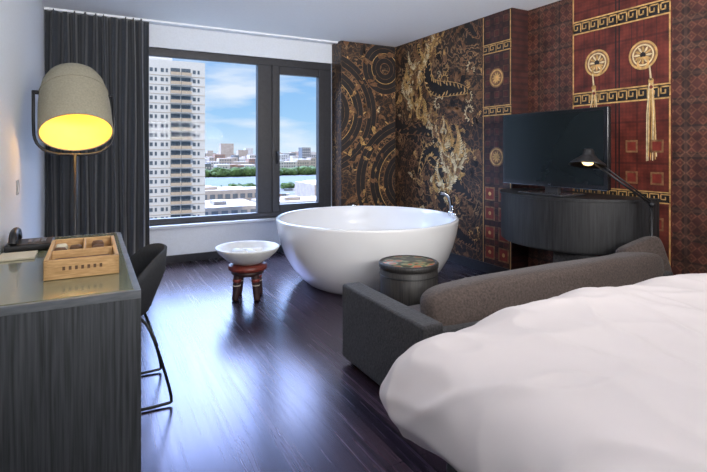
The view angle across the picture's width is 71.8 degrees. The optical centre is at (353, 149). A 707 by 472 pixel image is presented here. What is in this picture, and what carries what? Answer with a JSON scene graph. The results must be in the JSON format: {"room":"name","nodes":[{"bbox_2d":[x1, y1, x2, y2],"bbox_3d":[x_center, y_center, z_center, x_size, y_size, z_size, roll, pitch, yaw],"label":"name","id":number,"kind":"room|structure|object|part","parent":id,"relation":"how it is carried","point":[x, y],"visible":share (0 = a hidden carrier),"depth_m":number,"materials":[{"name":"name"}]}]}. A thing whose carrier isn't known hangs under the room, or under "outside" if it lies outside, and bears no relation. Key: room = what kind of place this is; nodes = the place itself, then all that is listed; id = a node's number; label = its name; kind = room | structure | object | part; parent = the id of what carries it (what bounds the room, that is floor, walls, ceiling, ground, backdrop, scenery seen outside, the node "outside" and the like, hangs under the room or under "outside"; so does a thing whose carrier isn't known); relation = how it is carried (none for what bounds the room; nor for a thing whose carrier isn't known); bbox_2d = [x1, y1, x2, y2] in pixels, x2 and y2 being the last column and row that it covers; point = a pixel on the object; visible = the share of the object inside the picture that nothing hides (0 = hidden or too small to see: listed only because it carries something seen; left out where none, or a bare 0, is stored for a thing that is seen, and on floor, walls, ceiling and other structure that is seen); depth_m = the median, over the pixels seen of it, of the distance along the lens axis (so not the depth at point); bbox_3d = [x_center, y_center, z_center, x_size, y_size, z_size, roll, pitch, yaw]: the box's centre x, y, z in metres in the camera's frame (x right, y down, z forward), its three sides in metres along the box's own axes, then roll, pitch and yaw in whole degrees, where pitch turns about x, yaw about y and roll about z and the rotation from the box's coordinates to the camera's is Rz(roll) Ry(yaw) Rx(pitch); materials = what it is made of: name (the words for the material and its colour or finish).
{"room":"hotel room","nodes":[
{"label":"hotel room","id":0,"kind":"room"},
{"bbox_2d":[0,0,45,253],"bbox_3d":[-1.614,-0.060,1.942,0.200,2.660,7.150,0,0,-28],"label":"wall","id":1,"kind":"structure","parent":0,"point":[22,22],"depth_m":3.16,"materials":[{"name":"white paint"}]},
{"bbox_2d":[16,180,19,194],"bbox_3d":[-2.065,0.230,3.005,0.013,0.090,0.080,0,0,-28],"label":"light switch","id":2,"kind":"object","parent":1,"relation":"attached to","point":[17,181],"visible":1,"depth_m":2.97,"materials":[{"name":"white plastic"}]},
{"bbox_2d":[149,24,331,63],"bbox_3d":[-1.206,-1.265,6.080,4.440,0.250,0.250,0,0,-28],"label":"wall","id":3,"kind":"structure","parent":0,"point":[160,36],"depth_m":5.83,"materials":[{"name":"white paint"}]},
{"bbox_2d":[150,64,331,255],"bbox_3d":[-1.206,0.065,6.080,4.440,2.410,0.250,0,0,-28],"label":"wall","id":4,"kind":"structure","parent":0,"point":[178,241],"depth_m":5.70,"materials":[{"name":"white paint"}]},
{"bbox_2d":[150,217,275,229],"bbox_3d":[-1.361,0.858,5.826,2.468,0.035,0.090,0,0,-28],"label":"window sill","id":5,"kind":"structure","parent":4,"relation":"attached to","point":[173,226],"depth_m":5.64,"materials":[{"name":"white paint"}]},
{"bbox_2d":[150,211,288,225],"bbox_3d":[-1.400,0.804,5.902,2.468,0.069,0.080,0,0,-28],"label":"frame","id":6,"kind":"object","parent":4,"relation":"on","point":[253,215],"visible":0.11,"depth_m":5.72,"materials":[{"name":"black metal"}]},
{"bbox_2d":[166,245,282,263],"bbox_3d":[-1.688,1.228,5.667,3.198,0.085,0.020,0,0,-28],"label":"baseboard","id":7,"kind":"structure","parent":4,"relation":"attached to","point":[204,255],"depth_m":5.59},
{"bbox_2d":[149,47,330,212],"bbox_3d":[-1.384,-0.184,5.871,2.468,1.909,0.150,0,0,-28],"label":"window","id":8,"kind":"structure","parent":4,"relation":"in","point":[287,67],"depth_m":6.05,"materials":[{"name":"black metal"}]},
{"bbox_3d":[-1.400,-1.095,5.902,2.468,0.089,0.080,0,0,-28],"label":"frame","id":9,"kind":"part","parent":8,"relation":"part of","materials":[{"name":"black metal"}]},
{"bbox_3d":[-1.112,-0.140,6.051,0.180,1.820,0.090,0,0,-28],"label":"mullion","id":10,"kind":"part","parent":8,"relation":"part of","materials":[{"name":"black metal"}]},
{"bbox_3d":[-0.984,-0.140,6.109,0.100,1.820,0.090,0,0,-28],"label":"sash","id":11,"kind":"part","parent":8,"relation":"part of","materials":[{"name":"black metal"}]},
{"bbox_3d":[-0.706,0.725,6.258,0.530,0.090,0.090,0,0,-28],"label":"sash bottom","id":12,"kind":"part","parent":8,"relation":"part of","materials":[{"name":"black metal"}]},
{"bbox_3d":[-0.706,-1.000,6.258,0.530,0.100,0.090,0,0,-28],"label":"sash","id":13,"kind":"part","parent":8,"relation":"part of","materials":[{"name":"black metal"}]},
{"bbox_3d":[-0.433,-0.140,6.405,0.090,1.820,0.090,0,0,-28],"label":"sash","id":14,"kind":"part","parent":8,"relation":"part of","materials":[{"name":"black metal"}]},
{"bbox_2d":[325,70,330,206],"bbox_3d":[-0.357,-0.140,6.463,0.099,1.820,0.080,0,0,-28],"label":"frame","id":15,"kind":"object","parent":8,"relation":"attached to","point":[327,72],"visible":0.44,"depth_m":6.43,"materials":[{"name":"black metal"}]},
{"bbox_2d":[42,0,559,46],"bbox_3d":[0.341,-1.465,2.995,4.640,0.150,7.150,0,0,-28],"label":"ceiling","id":16,"kind":"structure","parent":0,"point":[393,23],"depth_m":5.01,"materials":[{"name":"paint"}]},
{"bbox_2d":[44,7,337,43],"bbox_3d":[-1.617,-1.380,5.524,3.189,0.020,0.060,0,0,-28],"label":"rail","id":17,"kind":"object","parent":16,"relation":"attached to","point":[45,8],"visible":1,"depth_m":5.42,"materials":[{"name":"metal"}]},
{"bbox_2d":[45,9,149,257],"bbox_3d":[-2.600,-0.068,4.997,0.954,2.636,0.132,0,0,-28],"label":"curtain","id":18,"kind":"object","parent":17,"relation":"hanging from","point":[112,184],"visible":0.68,"depth_m":5.03,"materials":[{"name":"black fabric"}]},
{"bbox_2d":[141,252,488,471],"bbox_3d":[0.341,1.330,2.995,4.640,0.120,7.150,0,0,-28],"label":"floor","id":19,"kind":"structure","parent":0,"point":[267,384],"depth_m":2.64,"materials":[{"name":"brown wood"}]},
{"bbox_2d":[0,232,140,471],"bbox_3d":[-1.380,0.894,2.318,0.563,0.752,1.450,0,0,-28],"label":"desk","id":20,"kind":"object","parent":19,"relation":"on","point":[70,348],"visible":0.87,"depth_m":1.72,"materials":[{"name":"grey wood"}]},
{"bbox_2d":[0,250,37,261],"bbox_3d":[-1.622,0.512,2.358,0.150,0.010,0.170,0,0,-28],"label":"notepad","id":21,"kind":"object","parent":20,"relation":"on","point":[24,255],"visible":1,"depth_m":2.35,"materials":[{"name":"beige paper"}]},
{"bbox_2d":[3,227,54,252],"bbox_3d":[-1.703,0.461,2.572,0.210,0.112,0.233,0,0,-28],"label":"telephone","id":22,"kind":"object","parent":20,"relation":"on","point":[15,243],"visible":0.96,"depth_m":2.50,"materials":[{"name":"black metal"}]},
{"bbox_3d":[-1.388,0.525,2.308,0.540,0.014,1.398,0,0,-28],"label":"glass","id":23,"kind":"part","parent":20,"relation":"part of","materials":[{"name":"glass"}]},
{"bbox_3d":[-1.041,0.535,1.688,0.563,0.030,0.020,0,0,-28],"label":"frame","id":24,"kind":"part","parent":20,"relation":"part of","materials":[{"name":"grey wood"}]},
{"bbox_3d":[-1.046,0.910,1.697,0.563,0.720,0.040,0,0,-28],"label":"panel","id":25,"kind":"part","parent":20,"relation":"part of","materials":[{"name":"grey wood"}]},
{"bbox_2d":[43,235,118,280],"bbox_3d":[-1.228,0.478,2.217,0.270,0.078,0.531,0,0,-28],"label":"desk tray","id":26,"kind":"object","parent":20,"relation":"on","point":[99,255],"visible":1,"depth_m":2.04,"materials":[{"name":"brown wood"}]},
{"bbox_2d":[54,247,66,250],"bbox_3d":[-1.319,0.470,2.197,0.052,0.062,0.052,0,0,-28],"label":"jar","id":27,"kind":"object","parent":26,"relation":"on","point":[59,248],"depth_m":2.18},
{"bbox_2d":[55,243,67,249],"bbox_3d":[-1.367,0.470,2.285,0.052,0.062,0.052,0,0,-28],"label":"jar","id":28,"kind":"object","parent":26,"relation":"on","point":[62,244],"depth_m":2.27,"materials":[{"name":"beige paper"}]},
{"bbox_2d":[70,244,81,248],"bbox_3d":[-1.286,0.470,2.261,0.052,0.062,0.052,0,0,-28],"label":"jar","id":29,"kind":"object","parent":26,"relation":"on","point":[77,246],"depth_m":2.25,"materials":[{"name":"brown"}]},
{"bbox_2d":[92,240,103,245],"bbox_3d":[-1.244,0.470,2.374,0.052,0.062,0.052,0,0,-28],"label":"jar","id":30,"kind":"object","parent":26,"relation":"on","point":[94,242],"depth_m":2.36,"materials":[{"name":"brown"}]},
{"bbox_2d":[92,244,103,247],"bbox_3d":[-1.187,0.470,2.268,0.052,0.062,0.052,0,0,-28],"label":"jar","id":31,"kind":"object","parent":26,"relation":"on","point":[96,245],"depth_m":2.26,"materials":[{"name":"brown"}]},
{"bbox_3d":[-1.140,0.545,2.442,0.022,0.050,1.400,0,0,-28],"label":"frame","id":32,"kind":"part","parent":20,"relation":"part of","materials":[{"name":"grey wood"}]},
{"bbox_2d":[31,63,115,235],"bbox_3d":[-1.873,0.341,3.279,0.497,1.858,0.569,0,0,-28],"label":"floor lamp","id":33,"kind":"object","parent":19,"relation":"on","point":[74,113],"visible":0.89,"depth_m":3.24,"materials":[{"name":"fabric"}]},
{"bbox_3d":[-1.888,-0.318,3.309,0.434,0.492,0.434,0,-33,-34],"label":"lamp shade","id":34,"kind":"part","parent":33,"relation":"part of","materials":[{"name":"fabric"}]},
{"bbox_2d":[130,243,172,411],"bbox_3d":[-1.227,0.890,2.497,0.515,0.754,0.545,0,0,-28],"label":"desk chair","id":35,"kind":"object","parent":19,"relation":"on","point":[148,263],"depth_m":2.44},
{"bbox_2d":[228,261,266,300],"bbox_3d":[-0.910,1.123,4.200,0.330,0.295,0.330,0,0,-28],"label":"stool","id":36,"kind":"object","parent":19,"relation":"on","point":[239,272],"visible":0.94,"depth_m":4.09,"materials":[{"name":"brown wood"}]},
{"bbox_3d":[-0.985,1.150,4.120,0.091,0.240,0.074,0,0,-28],"label":"leg","id":37,"kind":"part","parent":36,"relation":"part of","materials":[{"name":"brown wood"}]},
{"bbox_3d":[-0.990,1.150,4.275,0.074,0.240,0.091,0,0,-28],"label":"leg","id":38,"kind":"part","parent":36,"relation":"part of","materials":[{"name":"brown wood"}]},
{"bbox_2d":[215,240,279,265],"bbox_3d":[-0.910,0.901,4.200,0.544,0.146,0.544,0,0,-28],"label":"stone bowl","id":39,"kind":"object","parent":36,"relation":"on","point":[244,253],"visible":1,"depth_m":4.13,"materials":[{"name":"white stone"}]},
{"bbox_2d":[232,248,247,252],"bbox_3d":[-0.973,0.886,4.190,0.180,0.068,0.068,0,0,45],"label":"rolled towel","id":40,"kind":"object","parent":39,"relation":"in","point":[235,250],"depth_m":4.18,"materials":[{"name":"white fabric"}]},
{"bbox_2d":[242,248,262,251],"bbox_3d":[-0.880,0.886,4.251,0.180,0.068,0.068,0,0,-7],"label":"rolled towel","id":41,"kind":"object","parent":39,"relation":"in","point":[255,249],"depth_m":4.23,"materials":[{"name":"white fabric"}]},
{"bbox_3d":[-0.910,1.000,4.200,0.330,0.050,0.330,0,0,-28],"label":"seat","id":42,"kind":"part","parent":36,"relation":"part of","materials":[{"name":"red wood"}]},
{"bbox_3d":[-0.830,1.150,4.126,0.074,0.240,0.091,0,0,-28],"label":"leg","id":43,"kind":"part","parent":36,"relation":"part of","materials":[{"name":"brown wood"}]},
{"bbox_3d":[-0.836,1.150,4.281,0.091,0.240,0.074,0,0,-28],"label":"leg","id":44,"kind":"part","parent":36,"relation":"part of","materials":[{"name":"brown wood"}]},
{"bbox_2d":[276,191,458,294],"bbox_3d":[0.132,0.839,4.796,1.770,0.862,1.770,0,0,-28],"label":"bathtub","id":45,"kind":"object","parent":19,"relation":"on","point":[329,248],"visible":0.83,"depth_m":4.17,"materials":[{"name":"white ceramic"}]},
{"bbox_2d":[379,255,438,305],"bbox_3d":[0.406,1.044,3.592,0.438,0.452,0.438,0,0,-28],"label":"drum side table","id":46,"kind":"object","parent":19,"relation":"on","point":[404,279],"visible":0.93,"depth_m":3.42,"materials":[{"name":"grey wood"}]},
{"bbox_2d":[343,236,672,385],"bbox_3d":[1.057,0.933,3.147,2.185,0.675,0.940,0,0,-28],"label":"sofa","id":47,"kind":"object","parent":19,"relation":"on","point":[378,328],"visible":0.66,"depth_m":2.63,"materials":[{"name":"grey fabric"}]},
{"bbox_3d":[0.176,1.022,2.605,0.120,0.435,0.820,0,0,-28],"label":"arm","id":48,"kind":"part","parent":47,"relation":"part of","materials":[{"name":"grey fabric"}]},
{"bbox_2d":[408,304,419,311],"bbox_3d":[1.036,1.050,3.107,1.860,0.120,0.710,0,0,-28],"label":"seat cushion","id":49,"kind":"object","parent":47,"relation":"on","point":[416,307],"depth_m":3.07,"materials":[{"name":"grey fabric"}]},
{"bbox_3d":[1.228,1.045,2.751,1.870,0.390,0.080,0,0,-28],"label":"panel","id":50,"kind":"part","parent":47,"relation":"part of","materials":[{"name":"grey fabric"}]},
{"bbox_2d":[420,252,663,325],"bbox_3d":[1.211,0.840,2.867,1.940,0.335,0.230,0,-6,-28],"label":"cushion","id":51,"kind":"object","parent":47,"relation":"on","point":[467,301],"depth_m":2.63,"materials":[{"name":"grey fabric"}]},
{"bbox_3d":[1.886,1.028,3.627,0.120,0.425,0.880,0,0,-28],"label":"arm","id":52,"kind":"part","parent":47,"relation":"part of","materials":[{"name":"grey fabric"}]},
{"bbox_2d":[615,236,671,271],"bbox_3d":[1.984,0.771,3.339,0.340,0.305,0.134,-15,-6,-16],"label":"pillow","id":53,"kind":"object","parent":47,"relation":"on","point":[647,244],"depth_m":3.31,"materials":[{"name":"grey fabric"}]},
{"bbox_2d":[379,273,706,471],"bbox_3d":[1.503,0.720,1.097,2.177,1.100,2.332,0,0,-28],"label":"bed","id":54,"kind":"object","parent":19,"relation":"on","point":[585,379],"visible":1,"depth_m":1.28,"materials":[{"name":"white fabric"}]},
{"bbox_2d":[568,148,655,235],"bbox_3d":[1.937,0.629,3.563,0.691,1.283,0.256,0,0,8],"label":"reading lamp","id":55,"kind":"object","parent":19,"relation":"on","point":[588,159],"visible":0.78,"depth_m":3.56,"materials":[{"name":"black metal"}]},
{"bbox_3d":[1.730,0.087,3.600,0.090,0.060,0.090,0,0,-28],"label":"lit bulb","id":56,"kind":"part","parent":55,"relation":"part of","materials":[{"name":"beige glass"}]},
{"bbox_3d":[1.970,0.250,3.565,0.396,0.304,0.018,0,0,8],"label":"arm","id":57,"kind":"part","parent":55,"relation":"part of","materials":[{"name":"black metal"}]},
{"bbox_3d":[1.976,0.230,3.560,0.364,0.289,0.012,0,0,9],"label":"arm","id":58,"kind":"part","parent":55,"relation":"part of","materials":[{"name":"black metal"}]},
{"bbox_3d":[2.161,0.818,3.537,0.023,0.865,0.024,0,0,-28],"label":"post","id":59,"kind":"part","parent":55,"relation":"part of","materials":[{"name":"black metal"}]},
{"bbox_2d":[332,41,394,205],"bbox_3d":[0.327,-0.060,6.607,1.240,2.660,0.275,0,0,-28],"label":"wall pier","id":60,"kind":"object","parent":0,"point":[363,74],"depth_m":6.37,"materials":[{"name":"brown paper"}]},
{"bbox_2d":[395,8,527,269],"bbox_3d":[1.238,-0.060,5.772,0.426,2.660,2.070,0,0,-28],"label":"wall","id":61,"kind":"structure","parent":0,"point":[455,87],"depth_m":5.37,"materials":[{"name":"brown paper"}]},
{"bbox_2d":[395,22,481,256],"bbox_3d":[0.956,-0.113,5.853,0.005,2.545,1.650,0,0,-28],"label":"print","id":62,"kind":"object","parent":61,"relation":"attached to","point":[438,76],"depth_m":5.68,"materials":[{"name":"brown paper"}]},
{"bbox_2d":[447,253,510,273],"bbox_3d":[1.050,1.220,5.670,0.015,0.100,2.069,0,0,-28],"label":"baseboard","id":63,"kind":"structure","parent":61,"relation":"attached to","point":[482,266],"depth_m":5.19,"materials":[{"name":"black wood"}]},
{"bbox_2d":[483,9,510,268],"bbox_3d":[1.448,-0.105,4.945,0.001,2.550,0.395,0,0,-28],"label":"print","id":64,"kind":"object","parent":61,"relation":"attached to","point":[496,26],"depth_m":4.96,"materials":[{"name":"red paper"}]},
{"bbox_2d":[500,187,660,255],"bbox_3d":[1.738,0.587,4.131,0.690,0.427,1.286,0,0,-28],"label":"tv cabinet","id":65,"kind":"object","parent":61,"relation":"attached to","point":[597,224],"visible":0.84,"depth_m":3.75,"materials":[{"name":"black wood"}]},
{"bbox_2d":[503,106,610,196],"bbox_3d":[1.671,0.021,4.131,0.300,0.702,1.060,0,0,-28],"label":"television","id":66,"kind":"object","parent":65,"relation":"on","point":[538,147],"visible":0.99,"depth_m":4.07,"materials":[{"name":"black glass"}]},
{"bbox_2d":[528,0,571,266],"bbox_3d":[1.949,-0.060,4.692,0.200,2.660,0.506,0,0,-28],"label":"wall","id":67,"kind":"structure","parent":0,"point":[549,25],"depth_m":4.65,"materials":[{"name":"brown paper"}]},
{"bbox_2d":[572,0,671,269],"bbox_3d":[2.273,-0.060,4.088,0.200,2.660,0.864,0,0,-28],"label":"wall","id":68,"kind":"structure","parent":0,"point":[655,30],"depth_m":3.94,"materials":[{"name":"red paper"}]},
{"bbox_2d":[573,0,670,265],"bbox_3d":[2.183,-0.083,4.041,0.002,2.605,0.848,0,0,-28],"label":"print","id":69,"kind":"object","parent":68,"relation":"attached to","point":[643,54],"visible":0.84,"depth_m":3.93,"materials":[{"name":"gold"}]},
{"bbox_2d":[672,0,706,275],"bbox_3d":[3.234,-0.060,2.304,0.200,2.660,3.190,0,0,-28],"label":"wall","id":70,"kind":"structure","parent":0,"point":[689,17],"depth_m":3.56,"materials":[{"name":"brown paper"}]},
{"label":"outside","id":71,"kind":"structure","parent":0,"visible":0},
{"bbox_2d":[205,154,300,195],"bbox_3d":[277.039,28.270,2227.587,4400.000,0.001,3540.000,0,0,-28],"label":"ground","id":72,"kind":"structure","parent":71,"point":[292,193],"depth_m":349.30,"materials":[{"name":"white concrete"}]},
{"bbox_2d":[149,56,204,218],"bbox_3d":[-66.819,-0.730,148.353,39.000,58.000,19.400,0,0,-28],"label":"apartment tower","id":73,"kind":"structure","parent":72,"relation":"on","point":[176,88],"depth_m":145.82,"materials":[{"name":"white concrete"}]},
{"bbox_2d":[205,180,315,214],"bbox_3d":[-26.142,23.020,275.301,155.000,10.500,135.503,0,0,-28],"label":"warehouses","id":74,"kind":"structure","parent":72,"relation":"on","point":[230,199],"depth_m":254.80,"materials":[{"name":"white concrete"}]},
{"bbox_2d":[205,143,315,169],"bbox_3d":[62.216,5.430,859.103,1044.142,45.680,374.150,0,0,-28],"label":"city skyline","id":75,"kind":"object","parent":72,"relation":"on","point":[225,157],"visible":0.12,"depth_m":665.12},
{"bbox_2d":[205,166,315,188],"bbox_3d":[-13.208,23.423,479.506,541.852,12.552,204.064,0,0,-28],"label":"trees","id":76,"kind":"object","parent":72,"relation":"on","point":[303,170],"visible":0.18,"depth_m":513.84,"materials":[{"name":"green plant"}]},
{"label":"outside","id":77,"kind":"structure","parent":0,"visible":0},
{"bbox_2d":[205,175,315,186],"bbox_3d":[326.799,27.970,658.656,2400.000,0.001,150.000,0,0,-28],"label":"river","id":78,"kind":"structure","parent":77,"point":[225,181],"depth_m":462.74,"materials":[{"name":"liquid"}]}
]}

